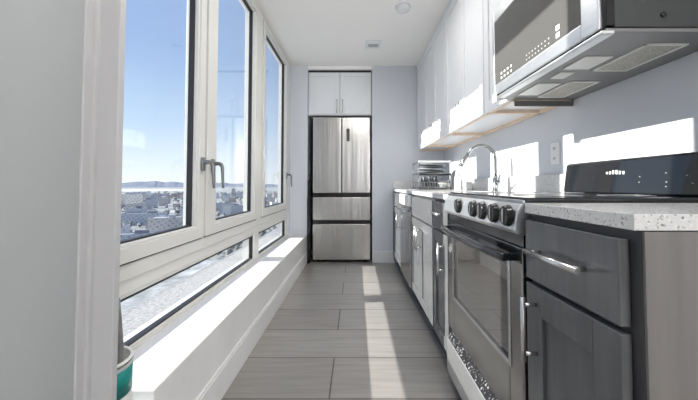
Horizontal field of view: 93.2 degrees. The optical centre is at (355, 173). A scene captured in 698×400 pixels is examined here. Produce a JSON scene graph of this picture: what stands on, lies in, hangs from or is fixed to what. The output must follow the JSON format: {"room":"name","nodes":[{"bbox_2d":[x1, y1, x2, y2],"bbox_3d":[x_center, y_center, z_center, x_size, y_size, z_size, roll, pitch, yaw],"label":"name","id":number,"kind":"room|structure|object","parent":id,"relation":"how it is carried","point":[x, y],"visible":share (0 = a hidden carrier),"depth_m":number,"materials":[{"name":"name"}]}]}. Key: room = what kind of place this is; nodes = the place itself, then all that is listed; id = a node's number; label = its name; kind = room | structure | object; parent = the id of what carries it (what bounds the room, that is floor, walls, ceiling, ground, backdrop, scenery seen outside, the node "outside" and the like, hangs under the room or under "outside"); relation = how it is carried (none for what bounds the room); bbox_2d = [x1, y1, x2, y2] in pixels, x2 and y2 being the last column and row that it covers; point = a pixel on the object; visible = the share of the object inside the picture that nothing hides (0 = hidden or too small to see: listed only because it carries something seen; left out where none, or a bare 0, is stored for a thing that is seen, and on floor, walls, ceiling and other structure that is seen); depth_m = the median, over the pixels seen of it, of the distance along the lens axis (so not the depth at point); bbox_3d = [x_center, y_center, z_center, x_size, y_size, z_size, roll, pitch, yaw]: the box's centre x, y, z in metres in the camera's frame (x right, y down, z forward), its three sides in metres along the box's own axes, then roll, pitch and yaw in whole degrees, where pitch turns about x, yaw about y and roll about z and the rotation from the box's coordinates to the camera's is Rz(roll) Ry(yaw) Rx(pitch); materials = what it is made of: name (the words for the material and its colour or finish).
{"room":"kitchen","nodes":[
{"label":"kitchen","id":0,"kind":"room"},
{"bbox_2d":[0,0,84,399],"bbox_3d":[-0.788,-0.312,-1.187,0.323,2.450,4.205,0,-2,0],"label":"wall","id":1,"kind":"structure","parent":0,"point":[41,41],"depth_m":0.65,"materials":[{"name":"paint"}]},
{"bbox_2d":[73,0,100,399],"bbox_3d":[-0.636,-0.243,0.773,0.047,2.450,0.033,0,-2,0],"label":"trim","id":2,"kind":"structure","parent":1,"relation":"attached to","point":[86,211],"depth_m":0.76,"materials":[{"name":"grey paint"}]},
{"bbox_2d":[90,0,125,399],"bbox_3d":[-0.718,-0.242,0.799,0.304,2.450,0.020,0,-2,0],"label":"trim","id":3,"kind":"structure","parent":1,"relation":"attached to","point":[113,12],"depth_m":0.78,"materials":[{"name":"grey paint"}]},
{"bbox_2d":[119,0,214,282],"bbox_3d":[-0.835,-0.530,1.364,0.191,1.835,0.880,0,-2,0],"label":"window","id":4,"kind":"structure","parent":1,"relation":"in","point":[141,254],"depth_m":1.71,"materials":[{"name":"white plastic"}]},
{"bbox_2d":[119,226,256,349],"bbox_3d":[-0.881,0.546,1.827,0.098,0.277,1.880,0,-2,0],"label":"window","id":5,"kind":"structure","parent":1,"relation":"in","point":[128,288],"depth_m":1.60,"materials":[{"name":"white plastic"}]},
{"bbox_2d":[121,228,277,336],"bbox_3d":[-1.045,0.827,2.373,0.230,0.222,5.200,0,-2,0],"label":"ledge","id":6,"kind":"object","parent":1,"relation":"attached to","point":[141,313],"depth_m":1.94,"materials":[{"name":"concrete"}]},
{"bbox_2d":[195,251,306,399],"bbox_3d":[-0.604,0.969,2.418,0.012,0.142,3.300,0,-2,0],"label":"baseboard","id":7,"kind":"structure","parent":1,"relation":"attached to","point":[218,385],"depth_m":1.80,"materials":[{"name":"white paint"}]},
{"bbox_2d":[308,66,371,72],"bbox_3d":[-0.203,-1.315,4.524,0.805,0.045,0.750,0,-2,0],"label":"wall","id":8,"kind":"structure","parent":0,"point":[309,67],"depth_m":4.15,"materials":[{"name":"paint"}]},
{"bbox_2d":[308,73,371,120],"bbox_3d":[-0.203,-0.992,4.468,0.795,0.545,0.738,0,-2,0],"label":"upper cabinet","id":9,"kind":"object","parent":8,"relation":"attached to","point":[341,95],"visible":0.98,"depth_m":4.14,"materials":[{"name":"white paint"}]},
{"bbox_2d":[309,70,370,72],"bbox_3d":[-0.203,-1.285,4.312,0.795,0.030,0.270,0,-2,0],"label":"trim","id":10,"kind":"structure","parent":9,"relation":"attached to","point":[310,71],"depth_m":4.18,"materials":[{"name":"black"}]},
{"bbox_2d":[309,95,371,258],"bbox_3d":[-0.325,-0.110,4.592,1.250,2.450,0.730,0,-2,0],"label":"wall","id":11,"kind":"structure","parent":0,"point":[310,120],"depth_m":4.49,"materials":[{"name":"paint"}]},
{"bbox_2d":[222,254,461,399],"bbox_3d":[1.275,1.033,0.789,4.450,0.100,8.250,0,-2,0],"label":"floor","id":12,"kind":"structure","parent":0,"point":[345,329],"depth_m":1.98,"materials":[{"name":"tile"}]},
{"bbox_2d":[132,235,306,399],"bbox_3d":[-0.770,0.876,2.531,0.320,0.335,3.080,0,-2,0],"label":"wall ledge","id":13,"kind":"object","parent":12,"relation":"on","point":[177,362],"visible":0.57,"depth_m":1.46,"materials":[{"name":"white paint"}]},
{"bbox_2d":[203,0,260,247],"bbox_3d":[-0.835,-0.497,2.311,0.191,1.835,1.015,0,-2,0],"label":"window","id":14,"kind":"structure","parent":13,"relation":"attached to","point":[218,229],"depth_m":2.45,"materials":[{"name":"white plastic"}]},
{"bbox_2d":[256,213,287,258],"bbox_3d":[-0.881,0.600,3.389,0.098,0.277,1.245,0,-2,0],"label":"window","id":15,"kind":"structure","parent":13,"relation":"attached to","point":[282,221],"depth_m":3.38,"materials":[{"name":"white plastic"}]},
{"bbox_2d":[259,13,291,224],"bbox_3d":[-0.835,-0.458,3.433,0.191,1.835,1.230,0,-2,0],"label":"window","id":16,"kind":"structure","parent":13,"relation":"attached to","point":[266,213],"depth_m":3.60,"materials":[{"name":"white plastic"}]},
{"bbox_2d":[307,174,310,262],"bbox_3d":[-0.578,0.552,4.058,0.045,1.090,0.050,0,-2,0],"label":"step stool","id":17,"kind":"object","parent":12,"relation":"on","point":[308,198],"visible":1,"depth_m":4.04,"materials":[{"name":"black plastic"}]},
{"bbox_2d":[313,117,369,260],"bbox_3d":[-0.178,0.210,4.445,0.713,1.800,0.740,0,-2,0],"label":"refrigerator","id":18,"kind":"object","parent":12,"relation":"on","point":[341,146],"visible":1,"depth_m":4.08,"materials":[{"name":"grey metal"}]},
{"bbox_2d":[393,191,402,266],"bbox_3d":[0.754,0.645,3.700,0.684,0.878,0.720,0,-2,0],"label":"base cabinet","id":19,"kind":"object","parent":12,"relation":"on","point":[396,195],"visible":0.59,"depth_m":3.66,"materials":[{"name":"grey wood"}]},
{"bbox_2d":[397,193,412,288],"bbox_3d":[0.743,0.625,3.029,0.675,0.872,0.607,0,-2,0],"label":"dishwasher","id":20,"kind":"object","parent":12,"relation":"on","point":[405,198],"visible":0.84,"depth_m":2.93,"materials":[{"name":"grey metal"}]},
{"bbox_2d":[411,194,435,327],"bbox_3d":[0.754,0.598,2.326,0.684,0.878,0.780,0,-2,0],"label":"base cabinet","id":21,"kind":"object","parent":12,"relation":"on","point":[422,276],"visible":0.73,"depth_m":2.25,"materials":[{"name":"grey wood"}]},
{"bbox_2d":[430,198,451,351],"bbox_3d":[0.754,0.578,1.773,0.684,0.878,0.315,0,-2,0],"label":"base cabinet","id":22,"kind":"object","parent":12,"relation":"on","point":[442,328],"visible":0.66,"depth_m":1.75,"materials":[{"name":"grey wood"}]},
{"bbox_2d":[393,189,503,199],"bbox_3d":[0.776,0.161,2.861,0.643,0.027,2.466,0,-2,0],"label":"countertop","id":23,"kind":"structure","parent":22,"relation":"on","point":[440,194],"depth_m":2.48,"materials":[{"name":"stone"}]},
{"bbox_2d":[412,161,451,189],"bbox_3d":[0.833,0.023,3.660,0.355,0.305,0.382,0,-2,0],"label":"dish rack","id":24,"kind":"object","parent":23,"relation":"on","point":[442,162],"visible":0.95,"depth_m":3.48,"materials":[{"name":"silver metal"}]},
{"bbox_2d":[417,171,443,172],"bbox_3d":[0.831,-0.014,3.663,0.310,0.029,0.310,0,-2,0],"label":"platter","id":25,"kind":"object","parent":24,"relation":"in","point":[426,171],"visible":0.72,"depth_m":3.54,"materials":[{"name":"grey"}]},
{"bbox_2d":[417,168,444,170],"bbox_3d":[0.833,-0.041,3.664,0.309,0.034,0.310,0,-2,0],"label":"platter","id":26,"kind":"object","parent":25,"relation":"on","point":[423,169],"visible":0.89,"depth_m":3.56,"materials":[{"name":"grey"}]},
{"bbox_2d":[418,166,443,168],"bbox_3d":[0.831,-0.067,3.665,0.309,0.031,0.310,0,-2,0],"label":"platter","id":27,"kind":"object","parent":26,"relation":"on","point":[433,167],"visible":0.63,"depth_m":3.54,"materials":[{"name":"grey"}]},
{"bbox_2d":[417,163,444,165],"bbox_3d":[0.833,-0.092,3.665,0.310,0.029,0.310,0,-2,0],"label":"platter","id":28,"kind":"object","parent":27,"relation":"on","point":[421,164],"visible":0.87,"depth_m":3.56,"materials":[{"name":"grey"}]},
{"bbox_2d":[412,188,451,189],"bbox_3d":[0.833,0.171,3.655,0.355,0.008,0.382,0,-2,0],"label":"drip tray","id":29,"kind":"object","parent":24,"relation":"on","point":[412,188],"depth_m":3.47,"materials":[{"name":"silver plastic"}]},
{"bbox_2d":[452,169,459,189],"bbox_3d":[1.022,0.058,3.360,0.075,0.215,0.060,0,-2,0],"label":"soap dispenser","id":30,"kind":"object","parent":23,"relation":"on","point":[457,178],"visible":1,"depth_m":3.34,"materials":[{"name":"white plastic"}]},
{"bbox_2d":[463,182,471,189],"bbox_3d":[1.030,0.115,3.043,0.060,0.077,0.090,0,-2,0],"label":"soap box","id":31,"kind":"object","parent":23,"relation":"on","point":[466,185],"visible":0.94,"depth_m":3.00,"materials":[{"name":"white plastic"}]},
{"bbox_2d":[458,144,500,191],"bbox_3d":[0.867,-0.041,2.281,0.296,0.337,0.143,0,-2,0],"label":"faucet","id":32,"kind":"object","parent":23,"relation":"on","point":[496,179],"visible":1,"depth_m":2.31,"materials":[{"name":"silver metal"}]},
{"bbox_2d":[441,151,697,399],"bbox_3d":[0.736,0.470,1.245,0.704,1.058,0.722,0,-2,0],"label":"stove","id":33,"kind":"object","parent":12,"relation":"on","point":[486,231],"visible":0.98,"depth_m":1.13,"materials":[{"name":"silver metal"}]},
{"bbox_2d":[450,192,697,202],"bbox_3d":[0.749,0.086,1.259,0.573,0.015,0.722,0,-2,0],"label":"cooktop","id":34,"kind":"object","parent":33,"relation":"in","point":[493,197],"depth_m":0.98,"materials":[{"name":"black glass"}]},
{"bbox_2d":[520,214,697,399],"bbox_3d":[0.754,0.541,0.700,0.684,0.878,0.347,0,-2,0],"label":"base cabinet","id":35,"kind":"object","parent":12,"relation":"on","point":[612,312],"visible":0.98,"depth_m":0.59,"materials":[{"name":"grey wood"}]},
{"bbox_2d":[525,203,697,230],"bbox_3d":[0.776,0.086,0.715,0.643,0.027,0.350,0,-2,0],"label":"countertop","id":36,"kind":"structure","parent":35,"relation":"on","point":[629,216],"depth_m":0.62,"materials":[{"name":"stone"}]},
{"bbox_2d":[239,0,450,65],"bbox_3d":[1.275,-1.540,0.879,4.450,0.150,8.250,0,-2,0],"label":"ceiling","id":37,"kind":"structure","parent":0,"point":[307,32],"depth_m":3.15,"materials":[{"name":"paint"}]},
{"bbox_2d":[365,40,380,48],"bbox_3d":[0.180,-1.363,3.495,0.160,0.022,0.170,0,-2,0],"label":"ceiling vent","id":38,"kind":"object","parent":37,"relation":"in","point":[370,44],"visible":1,"depth_m":3.46,"materials":[{"name":"white paint"}]},
{"bbox_2d":[395,3,410,12],"bbox_3d":[0.395,-1.383,2.770,0.130,0.032,0.130,0,-2,0],"label":"smoke detector","id":39,"kind":"object","parent":37,"relation":"attached to","point":[401,7],"visible":1,"depth_m":2.74,"materials":[{"name":"white paint"}]},
{"bbox_2d":[290,66,444,262],"bbox_3d":[0.125,-0.125,4.167,2.150,2.450,0.120,0,-2,0],"label":"wall","id":40,"kind":"structure","parent":0,"point":[395,151],"depth_m":4.12,"materials":[{"name":"paint"}]},
{"bbox_2d":[287,64,290,235],"bbox_3d":[-0.875,-0.295,4.078,0.110,2.115,0.070,0,-2,0],"label":"trim","id":41,"kind":"structure","parent":40,"relation":"attached to","point":[288,224],"depth_m":4.07,"materials":[{"name":"paint"}]},
{"bbox_2d":[372,251,393,262],"bbox_3d":[0.335,1.025,4.060,0.270,0.145,0.014,0,-2,0],"label":"baseboard","id":42,"kind":"structure","parent":40,"relation":"attached to","point":[377,256],"depth_m":4.05,"materials":[{"name":"white paint"}]},
{"bbox_2d":[393,180,442,188],"bbox_3d":[0.777,0.138,4.086,0.642,0.104,0.020,0,-2,0],"label":"backsplash strip","id":43,"kind":"object","parent":40,"relation":"attached to","point":[397,184],"visible":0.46,"depth_m":4.08,"materials":[{"name":"stone"}]},
{"bbox_2d":[444,51,697,191],"bbox_3d":[1.150,-0.190,2.283,0.100,2.450,3.650,0,-2,0],"label":"wall","id":44,"kind":"structure","parent":0,"point":[653,112],"depth_m":1.45,"materials":[{"name":"paint"}]},
{"bbox_2d":[417,52,452,150],"bbox_3d":[0.912,-0.823,3.899,0.367,1.072,0.445,0,-2,0],"label":"upper cabinet","id":45,"kind":"object","parent":44,"relation":"attached to","point":[420,67],"visible":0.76,"depth_m":3.90,"materials":[{"name":"white paint"}]},
{"bbox_2d":[424,13,483,146],"bbox_3d":[0.912,-0.846,3.252,0.367,1.072,0.840,0,-2,0],"label":"upper cabinet","id":46,"kind":"object","parent":44,"relation":"attached to","point":[434,55],"visible":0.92,"depth_m":3.19,"materials":[{"name":"white paint"}]},
{"bbox_2d":[445,0,538,134],"bbox_3d":[0.912,-0.876,2.405,0.367,1.072,0.845,0,-2,0],"label":"upper cabinet","id":47,"kind":"object","parent":44,"relation":"attached to","point":[465,114],"visible":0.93,"depth_m":2.34,"materials":[{"name":"white paint"}]},
{"bbox_2d":[443,174,565,191],"bbox_3d":[1.088,0.095,2.852,0.020,0.104,2.444,0,-2,0],"label":"backsplash strip","id":48,"kind":"object","parent":44,"relation":"attached to","point":[538,183],"visible":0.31,"depth_m":2.14,"materials":[{"name":"stone"}]},
{"bbox_2d":[483,0,573,113],"bbox_3d":[0.929,-0.883,1.829,0.334,1.098,0.296,0,-2,0],"label":"upper cabinet","id":49,"kind":"object","parent":44,"relation":"attached to","point":[489,6],"visible":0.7,"depth_m":1.89,"materials":[{"name":"white paint"}]},
{"bbox_2d":[551,142,559,164],"bbox_3d":[1.094,-0.109,1.816,0.009,0.119,0.076,0,-2,0],"label":"wall outlet","id":50,"kind":"object","parent":44,"relation":"attached to","point":[555,147],"visible":1,"depth_m":1.80,"materials":[{"name":"white plastic"}]},
{"bbox_2d":[492,0,697,102],"bbox_3d":[0.891,-0.593,1.298,0.411,0.455,0.752,0,-2,0],"label":"microwave","id":51,"kind":"object","parent":44,"relation":"attached to","point":[543,49],"visible":1,"depth_m":1.15,"materials":[{"name":"grey metal"}]},
{"label":"outside","id":52,"kind":"structure","parent":0,"visible":0},
{"bbox_2d":[121,187,277,312],"bbox_3d":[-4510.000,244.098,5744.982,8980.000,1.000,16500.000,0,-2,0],"label":"ground","id":53,"kind":"structure","parent":52,"point":[129,303],"depth_m":192.99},
{"bbox_2d":[121,194,124,208],"bbox_3d":[-436.333,49.987,606.509,15.533,28.329,20.710,1,-2,-20],"label":"building","id":54,"kind":"structure","parent":53,"relation":"on","point":[123,195],"depth_m":606.04,"materials":[{"name":"grey"}]},
{"bbox_2d":[121,223,129,231],"bbox_3d":[-187.417,44.976,252.786,21.611,13.657,11.706,1,-2,-20],"label":"building","id":55,"kind":"structure","parent":53,"relation":"on","point":[124,227],"depth_m":253.75,"materials":[{"name":"grey concrete"}]},
{"bbox_2d":[125,192,137,195],"bbox_3d":[-903.770,81.898,1329.304,39.090,14.997,13.682,1,-2,-20],"label":"building","id":56,"kind":"structure","parent":53,"relation":"on","point":[126,193],"depth_m":1323.38,"materials":[{"name":"grey concrete"}]},
{"bbox_2d":[125,194,145,212],"bbox_3d":[-314.095,44.058,470.337,21.637,30.675,16.228,1,-2,-20],"label":"building","id":57,"kind":"structure","parent":53,"relation":"on","point":[131,201],"depth_m":463.36,"materials":[{"name":"grey concrete"}]},
{"bbox_2d":[127,205,147,212],"bbox_3d":[-264.008,48.054,399.068,14.643,17.714,27.033,1,-2,-20],"label":"building","id":58,"kind":"structure","parent":53,"relation":"on","point":[137,209],"depth_m":388.62,"materials":[{"name":"grey"}]},
{"bbox_2d":[120,229,157,239],"bbox_3d":[-148.252,43.796,214.948,37.645,13.374,13.176,1,-2,-20],"label":"building","id":59,"kind":"structure","parent":53,"relation":"on","point":[124,235],"depth_m":215.04,"materials":[{"name":"grey"}]},
{"bbox_2d":[121,211,166,224],"bbox_3d":[-232.175,48.408,361.101,42.875,14.358,15.006,1,-2,-20],"label":"building","id":60,"kind":"structure","parent":53,"relation":"on","point":[141,217],"depth_m":353.76,"materials":[{"name":"grey concrete"}]},
{"bbox_2d":[146,198,157,207],"bbox_3d":[-395.352,55.108,613.069,45.171,18.553,15.810,1,-2,-20],"label":"building","id":61,"kind":"structure","parent":53,"relation":"on","point":[149,201],"depth_m":612.13,"materials":[{"name":"grey"}]},
{"bbox_2d":[146,196,157,198],"bbox_3d":[-565.433,67.404,900.295,40.495,14.024,14.173,1,-2,-20],"label":"building","id":62,"kind":"structure","parent":53,"relation":"on","point":[152,197],"depth_m":897.75,"materials":[{"name":"grey"}]},
{"bbox_2d":[158,197,167,205],"bbox_3d":[-396.776,57.128,679.701,15.186,19.165,11.389,1,-2,-20],"label":"building","id":63,"kind":"structure","parent":53,"relation":"on","point":[163,201],"depth_m":674.60,"materials":[{"name":"grey"}]},
{"bbox_2d":[148,214,182,230],"bbox_3d":[-146.780,41.905,255.000,21.112,19.950,15.834,1,-2,-20],"label":"building","id":64,"kind":"structure","parent":53,"relation":"on","point":[155,223],"depth_m":248.23,"materials":[{"name":"grey"}]},
{"bbox_2d":[180,205,182,215],"bbox_3d":[-232.974,51.063,464.994,25.309,16.301,13.709,1,-2,-20],"label":"building","id":65,"kind":"structure","parent":53,"relation":"on","point":[181,206],"depth_m":454.95,"materials":[{"name":"grey"}]},
{"bbox_2d":[122,190,275,255],"bbox_3d":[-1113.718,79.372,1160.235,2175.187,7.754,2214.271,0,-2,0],"label":"bare trees","id":66,"kind":"object","parent":53,"relation":"on","point":[236,247],"visible":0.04,"depth_m":479.53,"materials":[{"name":"brown plant"}]},
{"bbox_2d":[216,202,234,208],"bbox_3d":[-232.038,56.464,573.090,41.292,13.051,14.452,1,-2,-20],"label":"building","id":67,"kind":"structure","parent":53,"relation":"on","point":[225,203],"depth_m":567.93,"materials":[{"name":"grey"}]},
{"bbox_2d":[223,205,230,214],"bbox_3d":[-183.245,51.935,467.944,10.666,14.765,10.666,1,-2,-20],"label":"building","id":68,"kind":"structure","parent":53,"relation":"on","point":[226,209],"depth_m":463.25,"materials":[{"name":"grey"}]},
{"bbox_2d":[219,204,242,213],"bbox_3d":[-188.107,53.145,498.396,34.619,14.472,12.117,1,-2,-20],"label":"building","id":69,"kind":"structure","parent":53,"relation":"on","point":[236,208],"depth_m":494.27,"materials":[{"name":"grey concrete"}]},
{"bbox_2d":[229,197,235,201],"bbox_3d":[-310.575,65.259,829.308,18.033,13.356,18.033,1,-2,-20],"label":"building","id":70,"kind":"structure","parent":53,"relation":"on","point":[231,199],"depth_m":821.61,"materials":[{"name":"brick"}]},
{"bbox_2d":[265,196,273,201],"bbox_3d":[-222.456,64.482,822.027,33.894,14.400,18.077,1,-2,-20],"label":"building","id":71,"kind":"structure","parent":53,"relation":"on","point":[269,198],"depth_m":816.31,"materials":[{"name":"grey"}]},
{"bbox_3d":[-0.770,0.840,0.881,0.320,0.292,0.220,0,-2,0],"label":"step","id":72,"kind":"structure","parent":0,"visible":0},
{"bbox_2d":[116,346,134,399],"bbox_3d":[-0.698,0.598,0.885,0.170,0.192,0.170,0,-2,0],"label":"paint can","id":73,"kind":"object","parent":72,"relation":"on","point":[125,368],"visible":0.31,"depth_m":0.89,"materials":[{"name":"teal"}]},
{"bbox_2d":[117,298,124,362],"bbox_3d":[-0.633,0.506,0.885,0.026,0.340,0.022,0,-2,0],"label":"brush","id":74,"kind":"object","parent":73,"relation":"in","point":[121,357],"visible":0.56,"depth_m":0.88,"materials":[{"name":"grey wood"}]},
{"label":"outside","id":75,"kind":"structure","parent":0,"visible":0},
{"bbox_2d":[122,181,277,187],"bbox_3d":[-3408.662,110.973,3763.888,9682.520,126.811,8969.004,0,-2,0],"label":"hills","id":76,"kind":"structure","parent":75,"point":[148,183],"depth_m":6179.32,"materials":[{"name":"blue"}]},
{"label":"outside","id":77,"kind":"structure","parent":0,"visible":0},
{"bbox_2d":[122,189,183,190],"bbox_3d":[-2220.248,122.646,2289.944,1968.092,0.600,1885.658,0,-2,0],"label":"river","id":78,"kind":"structure","parent":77,"point":[122,189],"depth_m":2831.90,"materials":[{"name":"white liquid"}]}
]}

